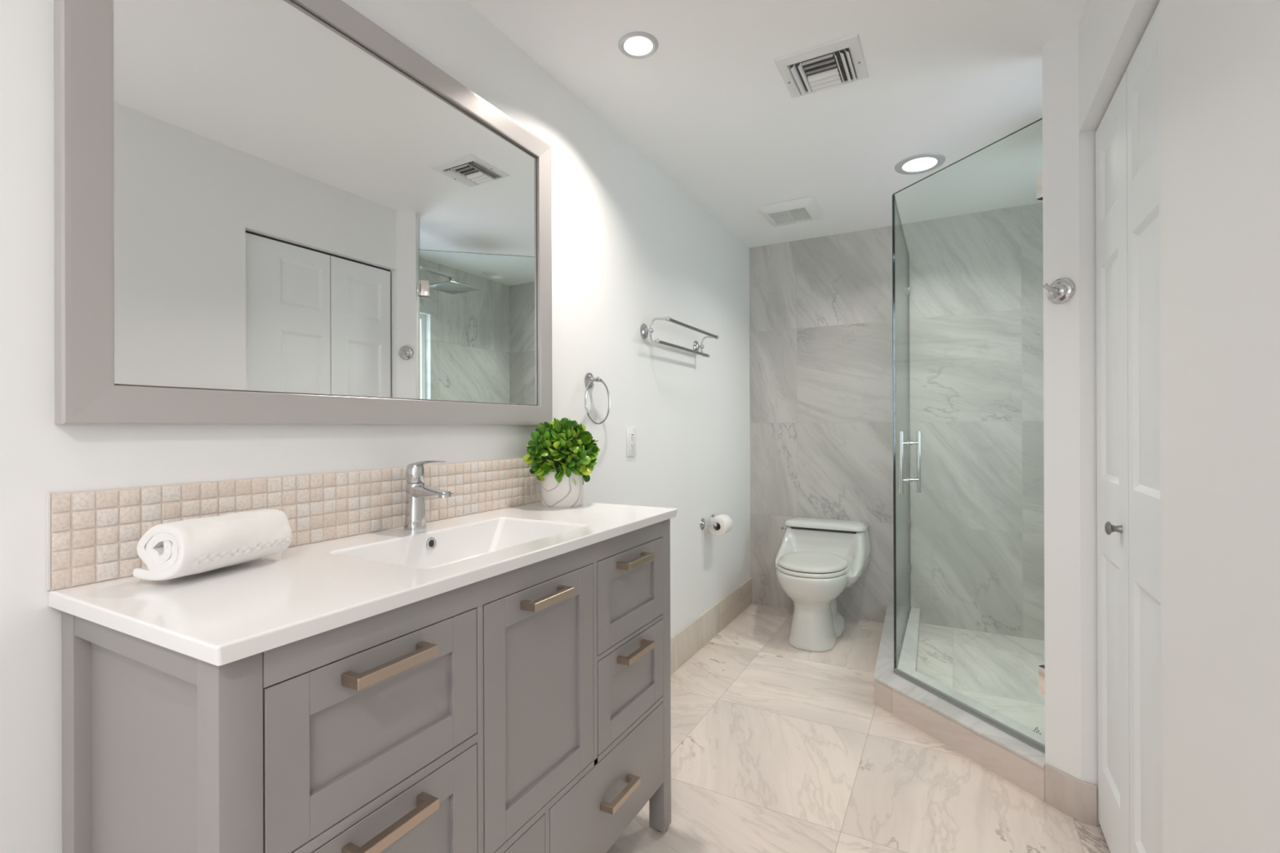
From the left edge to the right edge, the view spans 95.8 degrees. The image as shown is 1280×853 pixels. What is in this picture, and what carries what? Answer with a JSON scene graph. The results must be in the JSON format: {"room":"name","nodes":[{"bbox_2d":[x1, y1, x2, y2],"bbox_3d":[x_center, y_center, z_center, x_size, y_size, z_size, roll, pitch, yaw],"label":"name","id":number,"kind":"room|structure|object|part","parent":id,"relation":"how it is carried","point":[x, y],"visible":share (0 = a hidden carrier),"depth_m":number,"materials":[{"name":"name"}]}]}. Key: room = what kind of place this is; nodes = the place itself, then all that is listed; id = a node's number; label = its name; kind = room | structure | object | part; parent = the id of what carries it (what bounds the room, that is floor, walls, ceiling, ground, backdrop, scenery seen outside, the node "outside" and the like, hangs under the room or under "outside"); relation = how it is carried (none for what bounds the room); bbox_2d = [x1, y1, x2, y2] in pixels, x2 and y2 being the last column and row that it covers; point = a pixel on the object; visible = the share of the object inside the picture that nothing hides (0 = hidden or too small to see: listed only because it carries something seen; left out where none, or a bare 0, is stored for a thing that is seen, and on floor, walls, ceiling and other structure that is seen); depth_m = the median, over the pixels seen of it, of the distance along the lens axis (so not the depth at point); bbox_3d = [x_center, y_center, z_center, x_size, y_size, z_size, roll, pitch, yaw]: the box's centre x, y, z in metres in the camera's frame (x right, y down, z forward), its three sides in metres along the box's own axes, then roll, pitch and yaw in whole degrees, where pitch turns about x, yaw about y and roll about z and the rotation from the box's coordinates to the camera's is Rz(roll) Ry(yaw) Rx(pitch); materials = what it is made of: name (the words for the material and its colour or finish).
{"room":"bathroom","nodes":[
{"label":"bathroom","id":0,"kind":"room"},
{"bbox_2d":[0,0,750,852],"bbox_3d":[-0.558,-0.004,1.561,0.100,2.355,5.413,0,0,28],"label":"wall","id":1,"kind":"structure","parent":0,"point":[631,248],"depth_m":1.61,"materials":[{"name":"white paint"}]},
{"bbox_2d":[45,457,541,591],"bbox_3d":[-0.589,0.170,1.385,0.010,0.146,1.208,0,0,28],"label":"backsplash","id":2,"kind":"structure","parent":1,"relation":"attached to","point":[93,536],"depth_m":1.14,"materials":[{"name":"beige tile"}]},
{"bbox_2d":[53,0,552,425],"bbox_3d":[-0.583,-0.462,1.381,0.030,0.917,1.186,0,0,28],"label":"wall mirror","id":3,"kind":"object","parent":1,"relation":"attached to","point":[267,211],"visible":0.96,"depth_m":1.15,"materials":[{"name":"grey mirror"}]},
{"bbox_2d":[584,372,610,424],"bbox_3d":[-0.167,-0.103,2.126,0.048,0.192,0.169,0,0,28],"label":"towel ring","id":4,"kind":"object","parent":1,"relation":"attached to","point":[589,380],"visible":1,"depth_m":2.12,"materials":[{"name":"silver metal"}]},
{"bbox_3d":[-0.181,-0.170,2.134,0.017,0.060,0.060,0,0,28],"label":"wall plate","id":5,"kind":"part","parent":4,"relation":"part of","materials":[{"name":"silver metal"}]},
{"bbox_3d":[-0.162,-0.172,2.124,0.037,0.022,0.050,0,0,28],"label":"post","id":6,"kind":"part","parent":4,"relation":"part of","materials":[{"name":"silver metal"}]},
{"bbox_2d":[626,427,635,456],"bbox_3d":[-0.035,0.064,2.411,0.008,0.120,0.074,0,0,28],"label":"electrical outlet","id":7,"kind":"object","parent":1,"relation":"attached to","point":[630,432],"visible":1,"depth_m":2.40,"materials":[{"name":"white plastic"}]},
{"bbox_2d":[630,433,634,450],"bbox_3d":[-0.033,0.064,2.410,0.004,0.069,0.034,0,0,28],"label":"receptacle","id":8,"kind":"object","parent":7,"relation":"attached to","point":[632,435],"depth_m":2.41,"materials":[{"name":"grey plastic"}]},
{"bbox_2d":[640,316,718,357],"bbox_3d":[0.210,-0.413,2.742,0.128,0.113,0.646,0,0,28],"label":"double towel bar","id":9,"kind":"object","parent":1,"relation":"attached to","point":[644,331],"visible":1,"depth_m":2.61,"materials":[{"name":"silver metal"}]},
{"bbox_3d":[0.025,-0.415,2.513,0.020,0.068,0.068,0,0,28],"label":"wall plate","id":10,"kind":"part","parent":9,"relation":"part of","materials":[{"name":"silver metal"}]},
{"bbox_3d":[0.300,-0.415,3.022,0.020,0.068,0.068,0,0,28],"label":"wall plate","id":11,"kind":"part","parent":9,"relation":"part of","materials":[{"name":"silver metal"}]},
{"bbox_2d":[699,514,719,529],"bbox_3d":[0.406,0.521,3.141,0.086,0.062,0.212,0,0,28],"label":"toilet paper holder","id":12,"kind":"object","parent":1,"relation":"attached to","point":[702,524],"visible":0.63,"depth_m":3.08,"materials":[{"name":"silver metal"}]},
{"bbox_3d":[0.340,0.522,3.092,0.017,0.062,0.062,0,0,28],"label":"wall plate","id":13,"kind":"part","parent":12,"relation":"part of","materials":[{"name":"silver metal"}]},
{"bbox_3d":[0.375,0.521,3.073,0.076,0.019,0.019,0,0,28],"label":"post","id":14,"kind":"part","parent":12,"relation":"part of","materials":[{"name":"silver metal"}]},
{"bbox_2d":[707,514,733,536],"bbox_3d":[0.435,0.533,3.125,0.106,0.105,0.105,0,0,28],"label":"toilet paper roll","id":15,"kind":"object","parent":12,"relation":"hanging from","point":[725,522],"visible":0.98,"depth_m":3.08,"materials":[{"name":"white paper"}]},
{"bbox_2d":[670,577,751,675],"bbox_3d":[-0.505,1.088,1.533,0.012,0.170,5.213,0,0,28],"label":"baseboard","id":16,"kind":"structure","parent":1,"relation":"attached to","point":[684,644],"depth_m":3.12,"materials":[{"name":"tile"}]},
{"bbox_2d":[466,0,1085,248],"bbox_3d":[0.427,-1.236,1.026,2.350,0.100,5.413,0,0,28],"label":"ceiling","id":17,"kind":"structure","parent":0,"point":[712,108],"depth_m":2.08,"materials":[{"name":"white paint"}]},
{"bbox_2d":[617,31,658,58],"bbox_3d":[-0.005,-1.180,1.793,0.125,0.006,0.125,0,0,28],"label":"recessed light","id":18,"kind":"object","parent":17,"relation":"in","point":[636,45],"visible":1,"depth_m":1.79,"materials":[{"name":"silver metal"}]},
{"bbox_2d":[756,195,825,226],"bbox_3d":[0.833,-1.169,3.179,0.313,0.032,0.320,0,0,28],"label":"exhaust fan","id":19,"kind":"object","parent":17,"relation":"attached to","point":[806,209],"visible":1,"depth_m":3.12,"materials":[{"name":"white plastic"}]},
{"bbox_2d":[773,33,868,97],"bbox_3d":[0.603,-1.177,1.911,0.259,0.016,0.246,0,0,28],"label":"ceiling vent","id":20,"kind":"object","parent":17,"relation":"in","point":[839,62],"visible":1,"depth_m":1.89,"materials":[{"name":"white plastic"}]},
{"bbox_2d":[894,153,945,174],"bbox_3d":[1.264,-1.184,2.612,0.208,0.006,0.208,0,0,28],"label":"recessed light","id":21,"kind":"object","parent":17,"relation":"in","point":[923,162],"visible":1,"depth_m":2.60,"materials":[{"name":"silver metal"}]},
{"bbox_2d":[606,603,1110,852],"bbox_3d":[0.435,1.204,1.024,2.350,0.130,5.413,0,0,28],"label":"floor","id":22,"kind":"structure","parent":0,"point":[777,746],"depth_m":2.04,"materials":[{"name":"tile"}]},
{"bbox_2d":[61,518,671,852],"bbox_3d":[-0.370,0.720,1.268,0.476,0.906,1.183,0,0,28],"label":"bathroom vanity","id":23,"kind":"object","parent":22,"relation":"on","point":[526,708],"visible":0.9,"depth_m":0.88,"materials":[{"name":"grey paint"}]},
{"bbox_3d":[-0.831,0.715,0.872,0.044,0.894,0.048,0,0,28],"label":"leg","id":24,"kind":"part","parent":23,"relation":"part of","materials":[{"name":"grey paint"}]},
{"bbox_3d":[-0.662,0.645,0.772,0.350,0.756,0.031,0,0,28],"label":"panel","id":25,"kind":"part","parent":23,"relation":"part of","materials":[{"name":"grey paint"}]},
{"bbox_3d":[-0.483,0.714,0.683,0.048,0.894,0.048,0,0,28],"label":"leg","id":26,"kind":"part","parent":23,"relation":"part of","materials":[{"name":"grey paint"}]},
{"bbox_2d":[48,501,677,666],"bbox_3d":[-0.384,0.288,1.279,0.470,0.092,1.211,0,0,28],"label":"countertop","id":27,"kind":"structure","parent":23,"relation":"on","point":[226,615],"depth_m":0.91,"materials":[{"name":"white stone"}]},
{"bbox_2d":[133,509,291,580],"bbox_3d":[-0.709,0.193,0.973,0.115,0.089,0.200,0,0,16],"label":"rolled towel","id":28,"kind":"object","parent":27,"relation":"on","point":[180,548],"visible":1,"depth_m":0.91,"materials":[{"name":"white fabric"}]},
{"bbox_2d":[403,460,453,530],"bbox_3d":[-0.498,0.161,1.356,0.139,0.164,0.050,0,0,28],"label":"faucet","id":29,"kind":"object","parent":27,"relation":"on","point":[416,491],"visible":1,"depth_m":1.36,"materials":[{"name":"silver metal"}]},
{"bbox_3d":[-0.536,0.109,1.377,0.045,0.050,0.040,0,0,28],"label":"handle","id":30,"kind":"part","parent":29,"relation":"part of","materials":[{"name":"silver metal"}]},
{"bbox_3d":[-0.499,0.089,1.357,0.098,0.020,0.033,0,0,28],"label":"lever","id":31,"kind":"part","parent":29,"relation":"part of","materials":[{"name":"silver metal"}]},
{"bbox_3d":[-0.487,0.153,1.350,0.108,0.035,0.040,0,0,28],"label":"spout","id":32,"kind":"part","parent":29,"relation":"part of","materials":[{"name":"silver metal"}]},
{"bbox_2d":[523,417,600,507],"bbox_3d":[-0.221,0.107,1.777,0.193,0.271,0.231,0,0,28],"label":"potted plant","id":33,"kind":"object","parent":27,"relation":"on","point":[562,455],"visible":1,"depth_m":1.73,"materials":[{"name":"green plant"}]},
{"bbox_3d":[-0.240,0.187,1.785,0.128,0.110,0.128,0,0,28],"label":"pot","id":34,"kind":"part","parent":33,"relation":"part of","materials":[{"name":"ceramic"}]},
{"bbox_3d":[-0.375,0.424,0.854,0.019,0.216,0.351,0,0,28],"label":"drawer","id":35,"kind":"part","parent":23,"relation":"part of","materials":[{"name":"grey paint"}]},
{"bbox_3d":[-0.356,0.343,0.834,0.036,0.016,0.137,0,0,28],"label":"handle","id":36,"kind":"part","parent":23,"relation":"part of","materials":[{"name":"beige metal"}]},
{"bbox_3d":[-0.355,0.578,0.834,0.036,0.016,0.137,0,0,28],"label":"handle","id":37,"kind":"part","parent":23,"relation":"part of","materials":[{"name":"beige metal"}]},
{"bbox_3d":[-0.374,0.659,0.854,0.019,0.216,0.351,0,0,28],"label":"drawer","id":38,"kind":"part","parent":23,"relation":"part of","materials":[{"name":"grey paint"}]},
{"bbox_3d":[-0.202,0.290,1.176,0.020,0.048,1.085,0,0,28],"label":"rail","id":39,"kind":"part","parent":23,"relation":"part of","materials":[{"name":"grey paint"}]},
{"bbox_3d":[-0.200,0.664,1.178,0.020,0.700,1.085,0,0,28],"label":"frame","id":40,"kind":"part","parent":23,"relation":"part of","materials":[{"name":"grey paint"}]},
{"bbox_3d":[-0.329,0.900,0.937,0.019,0.230,0.540,0,0,28],"label":"drawer","id":41,"kind":"part","parent":23,"relation":"part of","materials":[{"name":"grey paint"}]},
{"bbox_3d":[-0.199,0.542,1.179,0.019,0.451,0.350,0,0,28],"label":"door","id":42,"kind":"part","parent":23,"relation":"part of","materials":[{"name":"grey paint"}]},
{"bbox_3d":[-0.182,0.343,1.155,0.036,0.016,0.130,0,0,28],"label":"handle","id":43,"kind":"part","parent":23,"relation":"part of","materials":[{"name":"beige metal"}]},
{"bbox_3d":[-0.067,0.900,1.421,0.019,0.230,0.527,0,0,28],"label":"drawer","id":44,"kind":"part","parent":23,"relation":"part of","materials":[{"name":"grey paint"}]},
{"bbox_3d":[-0.046,0.890,1.403,0.036,0.016,0.134,0,0,28],"label":"handle","id":45,"kind":"part","parent":23,"relation":"part of","materials":[{"name":"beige metal"}]},
{"bbox_3d":[-0.024,0.425,1.502,0.019,0.218,0.343,0,0,28],"label":"drawer","id":46,"kind":"part","parent":23,"relation":"part of","materials":[{"name":"grey paint"}]},
{"bbox_3d":[-0.024,0.658,1.502,0.019,0.218,0.343,0,0,28],"label":"drawer","id":47,"kind":"part","parent":23,"relation":"part of","materials":[{"name":"grey paint"}]},
{"bbox_3d":[-0.008,0.575,1.474,0.036,0.016,0.137,0,0,28],"label":"handle","id":48,"kind":"part","parent":23,"relation":"part of","materials":[{"name":"beige metal"}]},
{"bbox_3d":[-0.009,0.342,1.474,0.036,0.016,0.137,0,0,28],"label":"handle","id":49,"kind":"part","parent":23,"relation":"part of","materials":[{"name":"beige metal"}]},
{"bbox_3d":[0.058,0.713,1.681,0.048,0.894,0.048,0,0,28],"label":"leg","id":50,"kind":"part","parent":23,"relation":"part of","materials":[{"name":"grey paint"}]},
{"bbox_2d":[775,515,870,652],"bbox_3d":[0.998,0.865,3.263,0.489,0.608,0.719,0,0,28],"label":"toilet","id":51,"kind":"object","parent":22,"relation":"on","point":[817,559],"visible":1,"depth_m":3.10,"materials":[{"name":"white ceramic"}]},
{"bbox_3d":[0.943,0.761,3.152,0.368,0.020,0.460,0,0,28],"label":"seat","id":52,"kind":"part","parent":51,"relation":"part of","materials":[{"name":"white plastic"}]},
{"bbox_3d":[0.943,0.734,3.153,0.356,0.026,0.449,0,0,28],"label":"seat lid","id":53,"kind":"part","parent":51,"relation":"part of","materials":[{"name":"white plastic"}]},
{"bbox_3d":[1.118,0.581,3.477,0.462,0.039,0.228,0,0,28],"label":"tank lid","id":54,"kind":"part","parent":51,"relation":"part of","materials":[{"name":"white ceramic"}]},
{"bbox_2d":[873,604,1044,801],"bbox_3d":[1.263,1.111,2.625,0.497,0.115,1.647,0,0,8],"label":"shower curb","id":55,"kind":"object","parent":22,"relation":"on","point":[1012,759],"depth_m":2.15,"materials":[{"name":"stone"}]},
{"bbox_2d":[749,202,1044,640],"bbox_3d":[1.741,-0.011,3.337,2.250,2.355,0.100,0,0,28],"label":"wall","id":56,"kind":"structure","parent":0,"point":[821,329],"depth_m":3.34,"materials":[{"name":"stone"}]},
{"bbox_2d":[892,195,911,670],"bbox_3d":[1.331,0.028,2.929,0.016,2.050,1.006,0,0,28],"label":"glass shower panel","id":57,"kind":"object","parent":56,"relation":"attached to","point":[903,252],"visible":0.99,"depth_m":2.94,"materials":[{"name":"clear glass"}]},
{"bbox_2d":[1042,26,1099,825],"bbox_3d":[1.624,-0.012,1.617,0.818,2.355,0.140,0,0,28],"label":"wall","id":58,"kind":"structure","parent":0,"point":[1068,156],"depth_m":1.74,"materials":[{"name":"white paint"}]},
{"bbox_2d":[893,117,1044,753],"bbox_3d":[1.210,0.027,2.147,0.108,2.049,0.701,0,0,-20],"label":"shower door","id":59,"kind":"structure","parent":58,"relation":"attached to","point":[1008,730],"depth_m":2.37,"materials":[{"name":"clear glass"}]},
{"bbox_3d":[1.120,0.148,2.397,0.108,0.256,0.015,0,0,-20],"label":"pull handle","id":60,"kind":"part","parent":59,"relation":"part of","materials":[{"name":"silver metal"}]},
{"bbox_2d":[1042,277,1075,303],"bbox_3d":[1.250,-0.412,1.743,0.066,0.077,0.077,0,0,-25],"label":"robe hook","id":61,"kind":"object","parent":58,"relation":"attached to","point":[1061,290],"visible":1,"depth_m":1.74,"materials":[{"name":"silver metal"}]},
{"bbox_2d":[1043,763,1096,826],"bbox_3d":[1.290,1.108,1.738,0.025,0.118,0.135,0,0,-34],"label":"baseboard","id":62,"kind":"structure","parent":58,"relation":"attached to","point":[1076,798],"depth_m":1.73,"materials":[{"name":"stone"}]},
{"bbox_2d":[1078,0,1279,852],"bbox_3d":[0.693,-0.010,0.009,0.550,2.355,3.675,0,0,28],"label":"wall","id":63,"kind":"structure","parent":0,"point":[1220,60],"depth_m":0.82,"materials":[{"name":"white paint"}]},
{"bbox_2d":[1095,2,1163,852],"bbox_3d":[1.156,0.149,1.359,0.067,2.033,0.754,0,0,28],"label":"door","id":64,"kind":"structure","parent":63,"relation":"in","point":[1128,222],"depth_m":1.36,"materials":[{"name":"white paint"}]},
{"bbox_3d":[1.184,0.255,1.446,0.033,0.033,0.033,0,0,28],"label":"knob","id":65,"kind":"part","parent":64,"relation":"part of","materials":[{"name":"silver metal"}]}
]}

